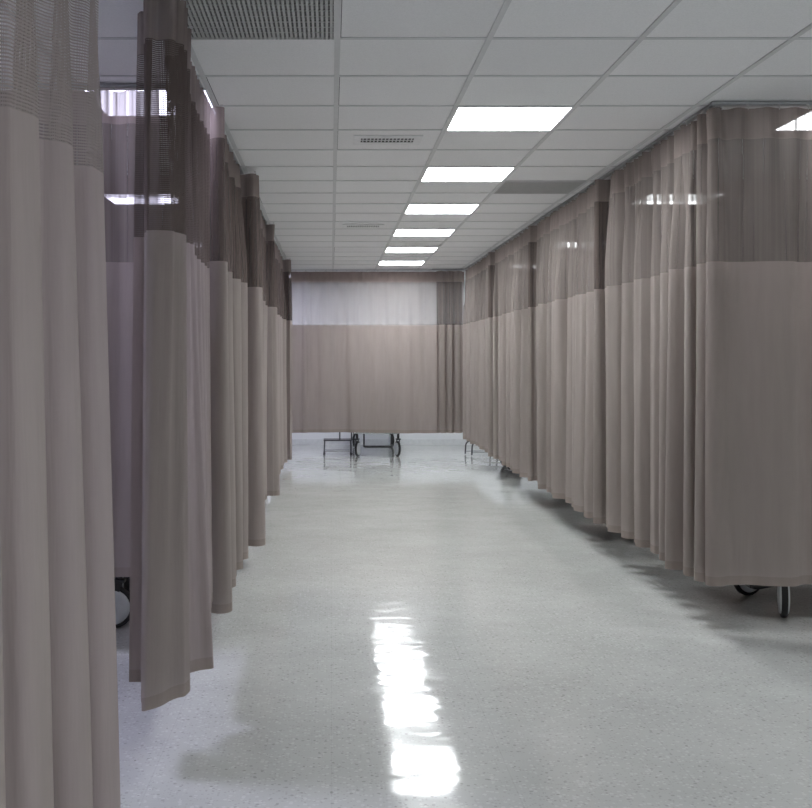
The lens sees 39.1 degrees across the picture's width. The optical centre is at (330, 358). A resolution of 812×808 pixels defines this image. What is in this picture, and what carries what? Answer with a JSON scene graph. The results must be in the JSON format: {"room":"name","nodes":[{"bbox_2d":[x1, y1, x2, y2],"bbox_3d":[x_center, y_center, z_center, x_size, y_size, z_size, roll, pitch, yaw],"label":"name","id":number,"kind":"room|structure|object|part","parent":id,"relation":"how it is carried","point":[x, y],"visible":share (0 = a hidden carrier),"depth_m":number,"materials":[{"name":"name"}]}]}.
{"room":"hospital room","nodes":[
{"label":"hospital room","id":0,"kind":"room"},
{"bbox_2d":[292,281,464,438],"bbox_3d":[0.650,0.065,18.850,8.900,2.710,0.100,0,0,0],"label":"wall","id":1,"kind":"structure","parent":0,"point":[315,435],"depth_m":18.80,"materials":[{"name":"paint"}]},
{"bbox_2d":[292,439,474,444],"bbox_3d":[0.650,1.370,18.794,8.700,0.100,0.012,0,0,0],"label":"baseboard","id":2,"kind":"structure","parent":1,"relation":"attached to","point":[294,441],"depth_m":18.79,"materials":[{"name":"plastic"}]},
{"bbox_2d":[0,0,811,280],"bbox_3d":[0.650,-1.340,7.400,8.900,0.100,23.000,0,0,0],"label":"ceiling","id":3,"kind":"structure","parent":0,"point":[116,18],"depth_m":5.38,"materials":[{"name":"tile"}]},
{"bbox_2d":[1,83,168,87],"bbox_3d":[-2.165,-1.278,5.330,3.010,0.014,0.028,0,0,0],"label":"rail","id":4,"kind":"object","parent":3,"relation":"attached to","point":[102,85],"visible":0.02,"depth_m":5.32,"materials":[{"name":"metal"}]},
{"bbox_2d":[1,87,159,576],"bbox_3d":[-2.208,-0.117,5.328,2.826,2.307,0.088,0,0,0],"label":"curtain","id":5,"kind":"object","parent":4,"relation":"hanging from","point":[119,110],"visible":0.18,"depth_m":5.34,"materials":[{"name":"fabric"}]},
{"bbox_3d":[-2.209,-0.776,5.329,2.823,0.647,0.074,0,0,0],"label":"net panel","id":6,"kind":"part","parent":5,"relation":"part of","materials":[{"name":"beige fabric"}]},
{"bbox_3d":[-2.207,0.269,5.330,2.824,1.444,0.081,0,0,0],"label":"fabric panel","id":7,"kind":"part","parent":5,"relation":"part of","materials":[{"name":"grey fabric"}]},
{"bbox_2d":[81,88,214,116],"bbox_3d":[-0.889,-1.286,5.725,0.598,0.009,0.598,0,0,0],"label":"recessed light","id":8,"kind":"object","parent":3,"relation":"in","point":[109,89],"visible":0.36,"depth_m":5.46,"materials":[{"name":"white plastic"}]},
{"bbox_2d":[6,4,341,248],"bbox_3d":[0.636,-1.289,7.325,8.516,0.001,22.546,0,0,0],"label":"trim","id":9,"kind":"structure","parent":3,"relation":"attached to","point":[6,4],"depth_m":5.43,"materials":[{"name":"white metal"}]},
{"bbox_2d":[196,74,283,259],"bbox_3d":[-0.620,-1.278,8.650,0.028,0.014,15.300,0,0,0],"label":"rail","id":10,"kind":"object","parent":3,"relation":"attached to","point":[230,148],"visible":0.02,"depth_m":7.16,"materials":[{"name":"metal"}]},
{"bbox_2d":[0,0,120,807],"bbox_3d":[-0.620,0.011,2.189,0.147,2.530,2.029,0,0,0],"label":"curtain","id":11,"kind":"object","parent":10,"relation":"hanging from","point":[59,722],"visible":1,"depth_m":2.53,"materials":[{"name":"fabric"}]},
{"bbox_3d":[-0.637,-0.793,2.195,0.092,0.613,2.004,0,0,0],"label":"net panel","id":12,"kind":"part","parent":11,"relation":"part of","materials":[{"name":"beige fabric"}]},
{"bbox_2d":[129,0,213,710],"bbox_3d":[-0.594,-0.031,4.740,0.282,2.480,1.722,0,0,0],"label":"curtain","id":13,"kind":"object","parent":10,"relation":"hanging from","point":[170,631],"visible":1,"depth_m":4.00,"materials":[{"name":"fabric"}]},
{"bbox_3d":[-0.550,0.361,4.732,0.259,1.607,1.713,0,0,5],"label":"fabric panel","id":14,"kind":"part","parent":13,"relation":"part of","materials":[{"name":"grey fabric"}]},
{"bbox_3d":[-0.614,-0.771,4.752,0.202,0.658,1.696,0,0,0],"label":"net panel","id":15,"kind":"part","parent":13,"relation":"part of","materials":[{"name":"beige fabric"}]},
{"bbox_2d":[201,105,247,613],"bbox_3d":[-0.614,0.003,6.637,0.199,2.547,1.961,0,0,-1],"label":"curtain","id":16,"kind":"object","parent":10,"relation":"hanging from","point":[227,246],"visible":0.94,"depth_m":5.70,"materials":[{"name":"fabric"}]},
{"bbox_3d":[-0.609,-0.793,6.637,0.177,0.613,1.958,0,0,0],"label":"net panel","id":17,"kind":"part","parent":16,"relation":"part of","materials":[{"name":"beige fabric"}]},
{"bbox_3d":[-0.596,0.372,6.636,0.198,1.718,1.952,0,0,0],"label":"fabric panel","id":18,"kind":"part","parent":16,"relation":"part of","materials":[{"name":"grey fabric"}]},
{"bbox_2d":[240,171,267,545],"bbox_3d":[-0.648,0.003,9.090,0.269,2.547,2.806,0,0,-3],"label":"curtain","id":19,"kind":"object","parent":10,"relation":"hanging from","point":[254,224],"visible":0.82,"depth_m":7.71,"materials":[{"name":"fabric"}]},
{"bbox_3d":[-0.580,-0.793,9.098,0.226,0.613,2.788,0,0,0],"label":"net panel","id":20,"kind":"part","parent":19,"relation":"part of","materials":[{"name":"beige fabric"}]},
{"bbox_3d":[-0.582,0.372,9.088,0.269,1.718,2.790,0,0,0],"label":"fabric panel","id":21,"kind":"part","parent":19,"relation":"part of","materials":[{"name":"grey fabric"}]},
{"bbox_2d":[265,222,286,495],"bbox_3d":[-0.610,0.003,12.438,0.257,2.547,3.662,0,0,0],"label":"curtain","id":22,"kind":"object","parent":10,"relation":"hanging from","point":[276,316],"visible":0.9,"depth_m":10.66,"materials":[{"name":"fabric"}]},
{"bbox_3d":[-0.623,-0.793,12.443,0.231,0.613,3.650,0,0,0],"label":"net panel","id":23,"kind":"part","parent":22,"relation":"part of","materials":[{"name":"grey fabric"}]},
{"bbox_3d":[-0.610,0.372,12.449,0.257,1.718,3.640,0,0,0],"label":"fabric panel","id":24,"kind":"part","parent":22,"relation":"part of","materials":[{"name":"grey fabric"}]},
{"bbox_2d":[282,258,291,459],"bbox_3d":[-0.591,0.003,15.279,0.222,2.547,1.868,0,0,0],"label":"curtain","id":25,"kind":"object","parent":10,"relation":"hanging from","point":[287,279],"visible":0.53,"depth_m":14.39,"materials":[{"name":"fabric"}]},
{"bbox_3d":[-0.592,-0.793,15.281,0.203,0.613,1.863,0,0,0],"label":"net panel","id":26,"kind":"part","parent":25,"relation":"part of","materials":[{"name":"grey fabric"}]},
{"bbox_3d":[-0.597,0.372,15.291,0.209,1.718,1.842,0,0,0],"label":"fabric panel","id":27,"kind":"part","parent":25,"relation":"part of","materials":[{"name":"grey fabric"}]},
{"bbox_2d":[184,0,335,39],"bbox_3d":[-0.279,-1.285,4.275,0.594,0.010,0.594,0,0,0],"label":"ceiling vent","id":28,"kind":"object","parent":3,"relation":"in","point":[209,19],"visible":0.83,"depth_m":4.31,"materials":[{"name":"metal"}]},
{"bbox_2d":[342,224,383,227],"bbox_3d":[0.310,-1.286,11.050,0.400,0.007,0.280,0,0,0],"label":"ceiling vent","id":29,"kind":"object","parent":3,"relation":"in","point":[343,225],"visible":1,"depth_m":10.96,"materials":[{"name":"white metal"}]},
{"bbox_2d":[291,269,464,270],"bbox_3d":[0.655,-1.278,16.375,2.590,0.014,0.028,0,0,0],"label":"rail","id":30,"kind":"object","parent":3,"relation":"attached to","point":[291,269],"visible":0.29,"depth_m":16.39,"materials":[{"name":"metal"}]},
{"bbox_2d":[291,270,463,432],"bbox_3d":[0.668,-0.102,16.380,2.493,2.337,0.070,0,0,0],"label":"curtain","id":31,"kind":"object","parent":30,"relation":"hanging from","point":[364,344],"visible":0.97,"depth_m":16.38,"materials":[{"name":"fabric"}]},
{"bbox_3d":[0.669,0.267,16.380,2.488,1.508,0.072,0,0,0],"label":"fabric panel","id":32,"kind":"part","parent":31,"relation":"part of","materials":[{"name":"grey fabric"}]},
{"bbox_3d":[0.668,-0.793,16.379,2.491,0.613,0.068,0,0,0],"label":"net panel","id":33,"kind":"part","parent":31,"relation":"part of","materials":[{"name":"grey fabric"}]},
{"bbox_2d":[353,135,422,144],"bbox_3d":[0.330,-1.286,6.700,0.400,0.007,0.280,0,0,0],"label":"ceiling vent","id":34,"kind":"object","parent":3,"relation":"in","point":[357,139],"visible":1,"depth_m":6.68,"materials":[{"name":"white metal"}]},
{"bbox_2d":[378,261,424,264],"bbox_3d":[0.940,-1.286,15.255,0.598,0.009,0.598,0,0,0],"label":"recessed light","id":35,"kind":"object","parent":3,"relation":"in","point":[380,262],"visible":1,"depth_m":15.16,"materials":[{"name":"white plastic"}]},
{"bbox_2d":[0,0,811,277],"bbox_3d":[0.650,-1.288,7.400,8.700,0.005,22.800,0,0,0],"label":"grid","id":36,"kind":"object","parent":3,"relation":"attached to","point":[506,3],"depth_m":5.80,"materials":[{"name":"white metal"}]},
{"bbox_2d":[384,247,438,252],"bbox_3d":[0.940,-1.286,13.425,0.598,0.009,0.598,0,0,0],"label":"recessed light","id":37,"kind":"object","parent":3,"relation":"in","point":[388,249],"visible":1,"depth_m":13.36,"materials":[{"name":"white plastic"}]},
{"bbox_2d":[386,248,436,251],"bbox_3d":[0.940,-1.286,13.425,0.574,0.005,0.574,0,0,0],"label":"diffuser","id":38,"kind":"object","parent":37,"relation":"attached to","point":[387,249],"depth_m":13.36,"materials":[{"name":"white plastic"}]},
{"bbox_2d":[393,229,455,235],"bbox_3d":[0.940,-1.286,11.595,0.598,0.009,0.598,0,0,0],"label":"recessed light","id":39,"kind":"object","parent":3,"relation":"in","point":[398,232],"visible":1,"depth_m":11.56,"materials":[{"name":"white plastic"}]},
{"bbox_2d":[404,204,479,213],"bbox_3d":[0.940,-1.286,9.765,0.598,0.009,0.598,0,0,0],"label":"recessed light","id":40,"kind":"object","parent":3,"relation":"in","point":[411,208],"visible":1,"depth_m":9.72,"materials":[{"name":"white plastic"}]},
{"bbox_2d":[432,269,463,269],"bbox_3d":[1.665,-1.278,16.250,0.450,0.014,0.028,0,0,0],"label":"rail","id":41,"kind":"object","parent":3,"relation":"attached to","point":[432,269],"visible":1,"depth_m":16.24,"materials":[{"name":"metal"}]},
{"bbox_2d":[436,270,461,432],"bbox_3d":[1.687,-0.108,16.257,0.371,2.326,0.070,0,0,0],"label":"curtain","id":42,"kind":"object","parent":41,"relation":"hanging from","point":[448,283],"visible":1,"depth_m":16.25,"materials":[{"name":"fabric"}]},
{"bbox_3d":[1.687,-0.793,16.257,0.370,0.613,0.068,0,0,0],"label":"net panel","id":43,"kind":"part","parent":42,"relation":"part of","materials":[{"name":"grey fabric"}]},
{"bbox_3d":[1.688,0.262,16.257,0.367,1.497,0.070,0,0,0],"label":"fabric panel","id":44,"kind":"part","parent":42,"relation":"part of","materials":[{"name":"grey fabric"}]},
{"bbox_2d":[420,167,515,181],"bbox_3d":[0.940,-1.286,7.935,0.598,0.009,0.598,0,0,0],"label":"recessed light","id":45,"kind":"object","parent":3,"relation":"in","point":[431,174],"visible":1,"depth_m":7.93,"materials":[{"name":"white plastic"}]},
{"bbox_2d":[445,107,573,130],"bbox_3d":[0.940,-1.286,6.105,0.598,0.009,0.598,0,0,0],"label":"recessed light","id":46,"kind":"object","parent":3,"relation":"in","point":[463,118],"visible":1,"depth_m":6.08,"materials":[{"name":"white plastic"}]},
{"bbox_2d":[493,181,585,193],"bbox_3d":[1.550,-1.285,8.545,0.594,0.010,0.594,0,0,0],"label":"ceiling vent","id":47,"kind":"object","parent":3,"relation":"in","point":[507,187],"visible":1,"depth_m":8.52,"materials":[{"name":"paint"}]},
{"bbox_2d":[464,104,714,269],"bbox_3d":[1.920,-1.278,11.020,0.028,0.014,10.560,0,0,0],"label":"rail","id":48,"kind":"object","parent":3,"relation":"attached to","point":[693,117],"visible":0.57,"depth_m":7.48,"materials":[{"name":"metal"}]},
{"bbox_2d":[463,255,487,451],"bbox_3d":[1.925,-0.072,14.831,0.183,2.397,2.684,0,0,-1],"label":"curtain","id":49,"kind":"object","parent":48,"relation":"hanging from","point":[475,312],"visible":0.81,"depth_m":14.69,"materials":[{"name":"fabric"}]},
{"bbox_3d":[1.917,-0.793,14.837,0.160,0.613,2.673,0,0,-1],"label":"net panel","id":50,"kind":"part","parent":49,"relation":"part of","materials":[{"name":"grey fabric"}]},
{"bbox_3d":[1.925,0.297,14.831,0.183,1.568,2.683,0,0,-1],"label":"fabric panel","id":51,"kind":"part","parent":49,"relation":"part of","materials":[{"name":"grey fabric"}]},
{"bbox_2d":[493,227,527,477],"bbox_3d":[1.943,-0.060,12.032,0.227,2.422,2.416,0,0,1],"label":"curtain","id":52,"kind":"object","parent":48,"relation":"hanging from","point":[510,292],"visible":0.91,"depth_m":11.73,"materials":[{"name":"fabric"}]},
{"bbox_3d":[1.943,-0.793,12.038,0.214,0.613,2.404,0,0,1],"label":"net panel","id":53,"kind":"part","parent":52,"relation":"part of","materials":[{"name":"grey fabric"}]},
{"bbox_3d":[1.935,0.309,12.032,0.221,1.593,2.416,0,0,1],"label":"fabric panel","id":54,"kind":"part","parent":52,"relation":"part of","materials":[{"name":"grey fabric"}]},
{"bbox_2d":[536,182,594,517],"bbox_3d":[1.933,-0.060,9.333,0.241,2.422,2.553,0,0,1],"label":"curtain","id":55,"kind":"object","parent":48,"relation":"hanging from","point":[565,238],"visible":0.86,"depth_m":9.11,"materials":[{"name":"fabric"}]},
{"bbox_3d":[1.948,-0.793,9.339,0.237,0.613,2.538,0,0,0],"label":"net panel","id":56,"kind":"part","parent":55,"relation":"part of","materials":[{"name":"beige fabric"}]},
{"bbox_3d":[1.933,0.309,9.332,0.226,1.593,2.553,0,0,0],"label":"fabric panel","id":57,"kind":"part","parent":55,"relation":"part of","materials":[{"name":"grey fabric"}]},
{"bbox_2d":[605,121,696,575],"bbox_3d":[1.951,-0.060,6.937,0.243,2.422,1.882,0,0,1],"label":"curtain","id":58,"kind":"object","parent":48,"relation":"hanging from","point":[650,256],"visible":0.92,"depth_m":6.67,"materials":[{"name":"fabric"}]},
{"bbox_3d":[1.947,0.309,6.936,0.255,1.593,1.879,0,0,0],"label":"fabric panel","id":59,"kind":"part","parent":58,"relation":"part of","materials":[{"name":"grey fabric"}]},
{"bbox_3d":[1.961,-0.793,6.942,0.245,0.613,1.873,0,0,0],"label":"net panel","id":60,"kind":"part","parent":58,"relation":"part of","materials":[{"name":"beige fabric"}]},
{"bbox_2d":[710,101,811,104],"bbox_3d":[3.440,-1.278,5.700,3.080,0.014,0.028,0,0,0],"label":"rail","id":61,"kind":"object","parent":3,"relation":"attached to","point":[712,102],"visible":1,"depth_m":5.69,"materials":[{"name":"metal"}]},
{"bbox_2d":[694,104,811,586],"bbox_3d":[3.362,-0.065,5.770,2.996,2.412,0.229,0,0,0],"label":"curtain","id":62,"kind":"object","parent":61,"relation":"hanging from","point":[753,513],"visible":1,"depth_m":5.70,"materials":[{"name":"fabric"}]},
{"bbox_3d":[3.357,0.304,5.703,2.995,1.583,0.213,0,0,3],"label":"fabric panel","id":63,"kind":"part","parent":62,"relation":"part of","materials":[{"name":"grey fabric"}]},
{"bbox_3d":[3.366,-0.793,5.724,2.988,0.613,0.202,0,0,2],"label":"net panel","id":64,"kind":"part","parent":62,"relation":"part of","materials":[{"name":"beige fabric"}]},
{"bbox_3d":[-2.165,-1.278,7.780,3.010,0.014,0.028,0,0,0],"label":"rail","id":65,"kind":"object","parent":3,"relation":"attached to","visible":0},
{"bbox_2d":[160,176,201,257],"bbox_3d":[-2.207,-0.049,7.784,2.828,2.410,0.078,0,0,0],"label":"curtain","id":66,"kind":"object","parent":65,"relation":"hanging from","point":[160,176],"visible":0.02,"depth_m":7.77,"materials":[{"name":"fabric"}]},
{"bbox_3d":[3.465,-1.278,7.970,3.010,0.014,0.028,0,0,0],"label":"rail","id":67,"kind":"object","parent":3,"relation":"attached to","visible":0},
{"bbox_2d":[593,179,610,523],"bbox_3d":[3.346,-0.049,7.958,3.028,2.410,0.100,0,0,1],"label":"curtain","id":68,"kind":"object","parent":67,"relation":"hanging from","point":[602,187],"visible":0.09,"depth_m":7.95,"materials":[{"name":"fabric"}]},
{"bbox_3d":[3.346,0.312,7.974,3.028,1.598,0.104,0,0,0],"label":"fabric panel","id":69,"kind":"part","parent":68,"relation":"part of","materials":[{"name":"grey fabric"}]},
{"bbox_3d":[3.348,-0.793,7.972,3.020,0.613,0.089,0,0,0],"label":"net panel","id":70,"kind":"part","parent":68,"relation":"part of","materials":[{"name":"beige fabric"}]},
{"bbox_3d":[3.465,-1.278,10.730,3.010,0.014,0.028,0,0,0],"label":"rail","id":71,"kind":"object","parent":3,"relation":"attached to","visible":0},
{"bbox_2d":[528,226,536,480],"bbox_3d":[3.353,-0.049,10.744,3.011,2.410,0.118,0,0,0],"label":"curtain","id":72,"kind":"object","parent":71,"relation":"hanging from","point":[532,230],"visible":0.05,"depth_m":10.72,"materials":[{"name":"fabric"}]},
{"bbox_3d":[3.355,-0.793,10.739,3.008,0.613,0.117,0,0,0],"label":"net panel","id":73,"kind":"part","parent":72,"relation":"part of","materials":[{"name":"grey fabric"}]},
{"bbox_3d":[3.352,0.312,10.742,3.009,1.598,0.122,0,0,0],"label":"fabric panel","id":74,"kind":"part","parent":72,"relation":"part of","materials":[{"name":"grey fabric"}]},
{"bbox_3d":[3.465,-1.278,13.380,3.010,0.014,0.028,0,0,0],"label":"rail","id":75,"kind":"object","parent":3,"relation":"attached to","visible":0},
{"bbox_2d":[488,252,494,456],"bbox_3d":[3.354,-0.049,13.375,3.022,2.410,0.086,0,0,0],"label":"curtain","id":76,"kind":"object","parent":75,"relation":"hanging from","point":[491,255],"visible":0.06,"depth_m":13.37,"materials":[{"name":"fabric"}]},
{"bbox_3d":[3.354,0.312,13.385,3.022,1.598,0.090,0,0,0],"label":"fabric panel","id":77,"kind":"part","parent":76,"relation":"part of","materials":[{"name":"grey fabric"}]},
{"bbox_3d":[3.354,-0.793,13.384,3.021,0.613,0.092,0,0,0],"label":"net panel","id":78,"kind":"part","parent":76,"relation":"part of","materials":[{"name":"grey fabric"}]},
{"bbox_2d":[116,445,811,807],"bbox_3d":[0.650,1.470,7.400,8.900,0.100,23.000,0,0,0],"label":"floor","id":79,"kind":"structure","parent":0,"point":[425,626],"depth_m":5.21,"materials":[{"name":"tile"}]},
{"bbox_2d":[114,577,129,627],"bbox_3d":[-1.964,0.924,6.320,1.977,0.991,0.720,0,0,0],"label":"stretcher","id":80,"kind":"object","parent":79,"relation":"on","point":[122,584],"visible":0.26,"depth_m":6.00,"materials":[{"name":"metal"}]},
{"bbox_2d":[323,432,351,454],"bbox_3d":[0.100,0.989,17.049,0.432,0.861,0.302,0,0,0],"label":"step stool","id":81,"kind":"object","parent":79,"relation":"on","point":[339,438],"visible":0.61,"depth_m":16.91,"materials":[{"name":"metal"}]},
{"bbox_3d":[0.100,1.206,17.050,0.420,0.022,0.300,0,0,0],"label":"step plate","id":82,"kind":"part","parent":81,"relation":"part of","materials":[{"name":"metal"}]},
{"bbox_2d":[352,433,400,455],"bbox_3d":[0.680,0.924,17.462,0.720,0.991,1.975,0,0,0],"label":"stretcher","id":83,"kind":"object","parent":79,"relation":"on","point":[355,440],"visible":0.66,"depth_m":16.58,"materials":[{"name":"metal"}]},
{"bbox_3d":[0.680,1.070,17.475,0.644,0.040,1.850,0,0,0],"label":"frame","id":84,"kind":"part","parent":83,"relation":"part of","materials":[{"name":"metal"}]},
{"bbox_2d":[465,441,487,454],"bbox_3d":[2.220,1.302,16.850,0.423,0.214,0.284,0,0,-14],"label":"step stool","id":85,"kind":"object","parent":79,"relation":"on","point":[471,451],"visible":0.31,"depth_m":16.71,"materials":[{"name":"metal"}]},
{"bbox_2d":[734,585,789,617],"bbox_3d":[3.320,0.924,6.534,1.969,0.991,0.750,0,0,0],"label":"stretcher","id":86,"kind":"object","parent":79,"relation":"on","point":[783,593],"visible":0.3,"depth_m":6.22,"materials":[{"name":"metal"}]}
]}

